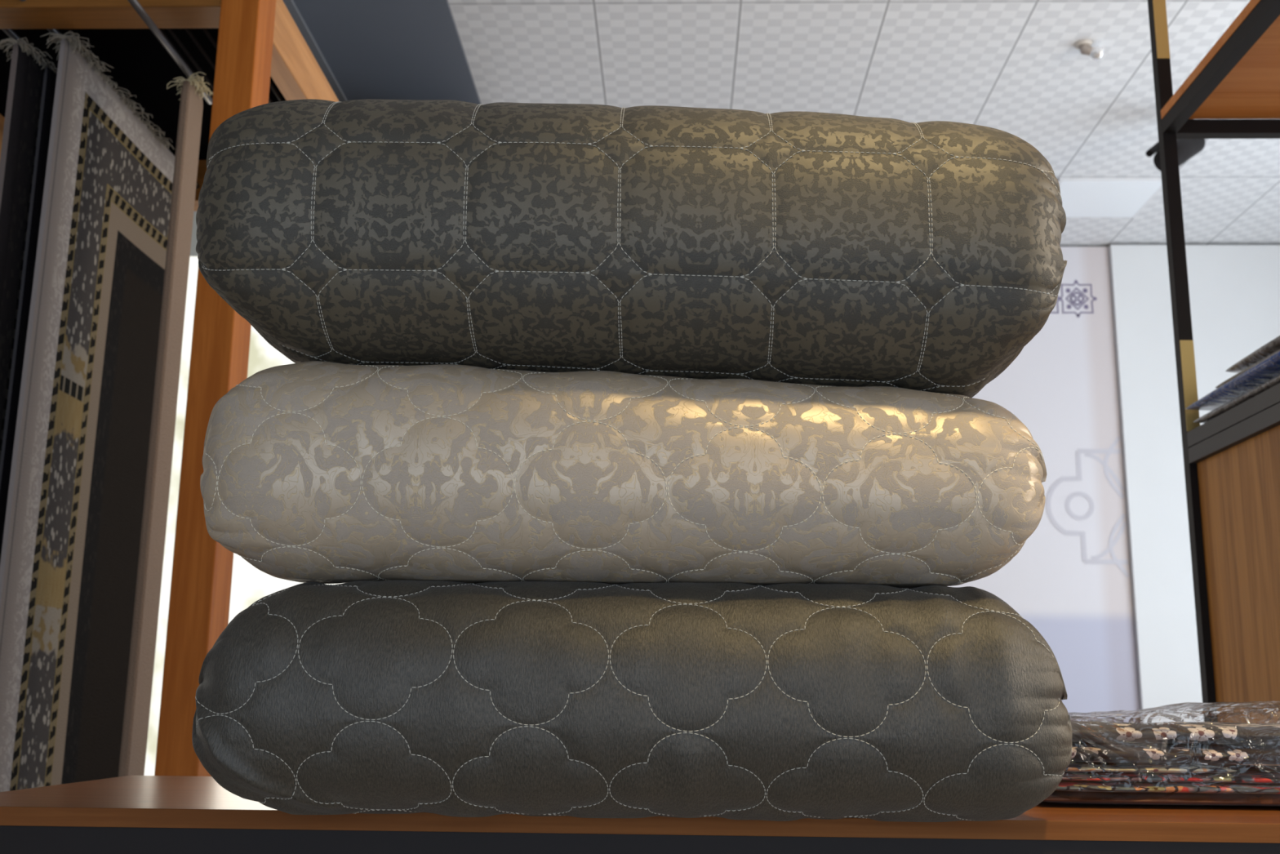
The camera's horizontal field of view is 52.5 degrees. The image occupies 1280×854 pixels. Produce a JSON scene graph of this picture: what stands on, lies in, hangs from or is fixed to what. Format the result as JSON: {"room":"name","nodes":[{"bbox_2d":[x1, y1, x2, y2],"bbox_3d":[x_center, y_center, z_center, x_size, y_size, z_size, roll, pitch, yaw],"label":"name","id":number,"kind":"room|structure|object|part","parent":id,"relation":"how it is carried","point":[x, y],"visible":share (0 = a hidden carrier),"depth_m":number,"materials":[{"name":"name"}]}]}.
{"room":"store","nodes":[
{"label":"store","id":0,"kind":"room"},
{"bbox_2d":[190,0,346,256],"bbox_3d":[-2.545,-2.206,3.869,2.070,0.120,9.700,0,-12,2],"label":"trim","id":1,"kind":"structure","parent":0,"point":[291,6],"depth_m":5.96,"materials":[{"name":"grey paint"}]},
{"bbox_2d":[293,0,480,104],"bbox_3d":[-1.185,-2.206,3.831,0.650,0.106,9.700,0,-12,2],"label":"wall","id":2,"kind":"structure","parent":0,"point":[373,49],"depth_m":5.86,"materials":[{"name":"paint"}]},
{"bbox_2d":[446,0,1279,247],"bbox_3d":[1.978,-2.193,3.742,5.680,0.100,9.700,0,-12,2],"label":"ceiling","id":3,"kind":"structure","parent":0,"point":[1014,67],"depth_m":6.01,"materials":[{"name":"white tile"}]},
{"bbox_2d":[1074,39,1104,61],"bbox_3d":[1.995,-1.663,5.762,0.124,0.090,0.079,-2,-12,10],"label":"sprinkler","id":4,"kind":"object","parent":3,"relation":"attached to","point":[1084,46],"visible":1,"depth_m":5.75,"materials":[{"name":"white"}]},
{"bbox_3d":[1.986,-1.670,5.765,0.070,0.052,0.043,-2,-12,13],"label":"arm","id":5,"kind":"part","parent":4,"relation":"part of","materials":[{"name":"grey"}]},
{"bbox_2d":[1057,177,1162,217],"bbox_3d":[2.652,-1.321,7.506,0.610,0.014,0.580,0,-12,2],"label":"ceiling light panel","id":6,"kind":"object","parent":3,"relation":"attached to","point":[1082,197],"visible":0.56,"depth_m":7.45,"materials":[{"name":"white plastic"}]},
{"bbox_2d":[1145,138,1205,170],"bbox_3d":[2.619,-1.396,6.343,0.301,0.368,0.173,6,-13,-25],"label":"track spotlight","id":7,"kind":"object","parent":3,"relation":"attached to","point":[1187,148],"visible":0.46,"depth_m":6.27,"materials":[{"name":"black metal"}]},
{"bbox_2d":[1108,244,1279,764],"bbox_3d":[3.891,0.696,7.816,1.861,3.756,0.059,0,-12,2],"label":"wall","id":8,"kind":"structure","parent":0,"point":[1234,290],"depth_m":8.00,"materials":[{"name":"white paint"}]},
{"bbox_3d":[0.577,1.592,2.968,8.400,0.100,9.700,0,-12,2],"label":"floor","id":9,"kind":"structure","parent":0,"visible":0},
{"bbox_2d":[0,0,338,776],"bbox_3d":[-1.171,0.277,2.643,0.910,2.298,1.320,0,-12,2],"label":"rack","id":10,"kind":"object","parent":9,"relation":"on","point":[251,53],"visible":0.28,"depth_m":2.43,"materials":[{"name":"brown wood"}]},
{"bbox_3d":[-1.571,-0.721,3.009,0.060,0.113,0.905,0,-12,2],"label":"rail","id":11,"kind":"part","parent":10,"relation":"part of","materials":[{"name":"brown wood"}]},
{"bbox_2d":[0,66,57,562],"bbox_3d":[-1.195,0.356,2.658,0.024,2.088,0.560,0,-12,2],"label":"rug","id":12,"kind":"object","parent":10,"relation":"hanging from","point":[50,77],"visible":0.06,"depth_m":2.52,"materials":[{"name":"grey fabric"}]},
{"bbox_2d":[0,36,57,458],"bbox_3d":[-1.229,0.330,2.622,0.096,2.123,0.643,0,-12,2],"label":"rug","id":13,"kind":"object","parent":10,"relation":"hanging from","point":[17,158],"visible":0.22,"depth_m":2.53,"materials":[{"name":"black fabric"}]},
{"bbox_3d":[-1.252,-0.746,2.788,0.014,0.015,1.170,0,-12,2],"label":"rod","id":14,"kind":"part","parent":10,"relation":"part of","materials":[{"name":"grey metal"}]},
{"bbox_2d":[0,31,175,791],"bbox_3d":[-1.134,0.328,2.628,0.090,2.134,0.646,0,-12,2],"label":"rug","id":15,"kind":"object","parent":10,"relation":"hanging from","point":[69,557],"visible":0.96,"depth_m":2.62,"materials":[{"name":"multicoloured fabric"}]},
{"bbox_3d":[-1.162,-0.745,2.786,0.014,0.015,1.170,0,-12,2],"label":"rod","id":16,"kind":"part","parent":10,"relation":"part of","materials":[{"name":"grey metal"}]},
{"bbox_2d":[118,71,213,777],"bbox_3d":[-0.910,0.314,2.415,0.094,2.076,0.089,-3,-13,15],"label":"rug","id":17,"kind":"object","parent":10,"relation":"hanging from","point":[154,519],"visible":0.91,"depth_m":2.47,"materials":[{"name":"beige fabric"}]},
{"bbox_3d":[-0.911,-0.743,2.461,0.013,0.014,0.550,0,-12,2],"label":"rod","id":18,"kind":"part","parent":10,"relation":"part of","materials":[{"name":"grey metal"}]},
{"bbox_3d":[-0.943,-0.708,2.950,0.008,0.008,0.820,0,-12,2],"label":"rod","id":19,"kind":"part","parent":10,"relation":"part of","materials":[{"name":"black metal"}]},
{"bbox_3d":[-0.923,-0.708,2.950,0.008,0.008,0.820,0,-12,2],"label":"rod","id":20,"kind":"part","parent":10,"relation":"part of","materials":[{"name":"black metal"}]},
{"bbox_3d":[-0.888,-0.707,2.949,0.008,0.008,0.820,0,-12,2],"label":"rod","id":21,"kind":"part","parent":10,"relation":"part of","materials":[{"name":"black metal"}]},
{"bbox_3d":[-0.853,-0.707,2.948,0.008,0.008,0.820,0,-12,2],"label":"rod","id":22,"kind":"part","parent":10,"relation":"part of","materials":[{"name":"black metal"}]},
{"bbox_3d":[-0.763,0.203,2.277,0.074,2.298,0.095,0,-12,2],"label":"post","id":23,"kind":"part","parent":10,"relation":"part of","materials":[{"name":"brown wood"}]},
{"bbox_3d":[-0.793,-0.707,2.946,0.008,0.008,0.820,0,-12,2],"label":"rod","id":24,"kind":"part","parent":10,"relation":"part of","materials":[{"name":"black metal"}]},
{"bbox_3d":[-0.731,-0.717,2.985,0.050,0.113,0.905,0,-12,2],"label":"rail","id":25,"kind":"part","parent":10,"relation":"part of","materials":[{"name":"brown wood"}]},
{"bbox_2d":[0,775,1279,853],"bbox_3d":[0.264,0.719,1.058,1.625,0.800,0.419,0,-12,2],"label":"display shelf","id":26,"kind":"object","parent":9,"relation":"on","point":[128,814],"visible":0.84,"depth_m":0.95,"materials":[{"name":"laminate"}]},
{"bbox_2d":[191,579,1072,822],"bbox_3d":[-0.008,0.200,0.955,0.624,0.167,0.191,0,-12,2],"label":"quilt","id":27,"kind":"object","parent":26,"relation":"on","point":[790,701],"visible":1,"depth_m":0.87,"materials":[{"name":"fabric"}]},
{"bbox_2d":[200,360,1047,587],"bbox_3d":[-0.015,0.037,0.990,0.623,0.167,0.178,0,-12,2],"label":"quilt","id":28,"kind":"object","parent":27,"relation":"on","point":[314,471],"visible":0.94,"depth_m":0.91,"materials":[{"name":"beige fabric"}]},
{"bbox_2d":[195,98,1067,397],"bbox_3d":[-0.009,-0.135,1.027,0.658,0.232,0.237,0,-12,2],"label":"quilt","id":29,"kind":"object","parent":28,"relation":"on","point":[819,248],"visible":0.9,"depth_m":0.92,"materials":[{"name":"grey fabric"}]},
{"bbox_3d":[0.263,0.311,0.945,1.615,0.022,0.020,0,-12,2],"label":"rail","id":30,"kind":"part","parent":26,"relation":"part of","materials":[{"name":"black metal"}]},
{"bbox_2d":[1052,701,1279,806],"bbox_3d":[0.529,0.295,1.189,0.400,0.089,0.280,0,-12,2],"label":"plastic bag","id":31,"kind":"object","parent":26,"relation":"on","point":[1251,705],"visible":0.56,"depth_m":1.31,"materials":[{"name":"clear plastic"}]},
{"bbox_2d":[1042,790,1279,806],"bbox_3d":[0.512,0.333,1.184,0.360,0.011,0.260,0,-12,2],"label":"folded fabric","id":32,"kind":"object","parent":31,"relation":"in","point":[1146,798],"visible":0.34,"depth_m":1.06,"materials":[{"name":"fabric"}]},
{"bbox_2d":[1055,779,1279,794],"bbox_3d":[0.472,0.323,1.183,0.270,0.009,0.259,0,-12,2],"label":"folded fabric","id":33,"kind":"object","parent":32,"relation":"on","point":[1064,785],"visible":0.33,"depth_m":1.06,"materials":[{"name":"fabric"}]},
{"bbox_2d":[1062,764,1279,783],"bbox_3d":[0.497,0.315,1.186,0.310,0.008,0.255,0,-12,2],"label":"folded fabric","id":34,"kind":"object","parent":33,"relation":"on","point":[1270,774],"visible":0.49,"depth_m":1.07,"materials":[{"name":"multicoloured fabric"}]},
{"bbox_2d":[1063,761,1236,773],"bbox_3d":[0.415,0.307,1.186,0.155,0.008,0.252,0,-12,2],"label":"folded fabric","id":35,"kind":"object","parent":34,"relation":"on","point":[1073,766],"visible":0.43,"depth_m":1.07,"materials":[{"name":"multicoloured fabric"}]},
{"bbox_2d":[1070,742,1279,764],"bbox_3d":[0.513,0.296,1.189,0.360,0.017,0.266,0,-12,2],"label":"folded fabric","id":36,"kind":"object","parent":35,"relation":"on","point":[1211,753],"visible":0.67,"depth_m":1.07,"materials":[{"name":"multicoloured fabric"}]},
{"bbox_2d":[1071,720,1279,744],"bbox_3d":[0.519,0.281,1.194,0.368,0.018,0.262,0,-12,2],"label":"folded fabric","id":37,"kind":"object","parent":36,"relation":"on","point":[1198,732],"visible":0.77,"depth_m":1.07,"materials":[{"name":"multicoloured fabric"}]},
{"bbox_2d":[1147,0,1279,765],"bbox_3d":[1.523,0.038,1.881,1.113,2.504,0.876,0,-12,2],"label":"shelving unit","id":38,"kind":"object","parent":9,"relation":"on","point":[1232,460],"visible":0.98,"depth_m":2.22,"materials":[{"name":"black metal"}]},
{"bbox_3d":[0.991,0.127,2.312,0.025,2.498,0.025,0,-12,2],"label":"post","id":39,"kind":"part","parent":38,"relation":"part of","materials":[{"name":"black metal"}]},
{"bbox_3d":[0.987,-0.654,2.045,0.025,0.028,0.825,0,-12,2],"label":"rail","id":40,"kind":"part","parent":38,"relation":"part of","materials":[{"name":"black metal"}]},
{"bbox_3d":[1.542,-0.562,2.444,1.062,0.028,0.025,0,-12,2],"label":"rail","id":41,"kind":"part","parent":38,"relation":"part of","materials":[{"name":"black metal"}]},
{"bbox_3d":[0.981,-0.063,1.918,0.025,0.027,0.825,0,-12,2],"label":"rail","id":42,"kind":"part","parent":38,"relation":"part of","materials":[{"name":"grey metal"}]},
{"bbox_3d":[0.981,-0.035,1.912,0.025,0.027,0.825,0,-12,2],"label":"rail","id":43,"kind":"part","parent":38,"relation":"part of","materials":[{"name":"grey metal"}]},
{"bbox_2d":[1193,374,1279,422],"bbox_3d":[1.289,-0.082,1.941,0.644,0.025,0.722,0,-12,2],"label":"packet","id":44,"kind":"object","parent":38,"relation":"on","point":[1269,384],"visible":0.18,"depth_m":2.11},
{"bbox_2d":[1185,351,1279,410],"bbox_3d":[1.290,-0.104,1.974,0.660,0.027,0.695,0,-12,2],"label":"packet","id":45,"kind":"object","parent":44,"relation":"on","point":[1268,369],"visible":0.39,"depth_m":2.12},
{"bbox_2d":[1215,349,1279,387],"bbox_3d":[1.319,-0.137,1.947,0.640,0.024,0.670,0,-12,2],"label":"packet","id":46,"kind":"object","parent":45,"relation":"on","point":[1278,350],"visible":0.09,"depth_m":2.16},
{"bbox_2d":[1225,335,1279,373],"bbox_3d":[1.335,-0.164,1.953,0.652,0.029,0.632,0,-12,2],"label":"packet","id":47,"kind":"object","parent":46,"relation":"on","point":[1273,345],"visible":0.43,"depth_m":2.15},
{"bbox_3d":[0.979,0.589,1.776,0.012,1.250,0.821,0,-12,2],"label":"panel","id":48,"kind":"part","parent":38,"relation":"part of","materials":[{"name":"brown wood"}]},
{"bbox_3d":[1.650,0.709,7.998,6.550,3.758,0.180,0,-12,2],"label":"wall","id":49,"kind":"structure","parent":0,"visible":0},
{"bbox_2d":[947,246,1140,723],"bbox_3d":[2.040,0.680,7.892,1.836,3.738,0.028,0,-12,2],"label":"wall panel","id":50,"kind":"object","parent":49,"relation":"attached to","point":[1070,579],"visible":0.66,"depth_m":7.91,"materials":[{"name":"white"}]}
]}

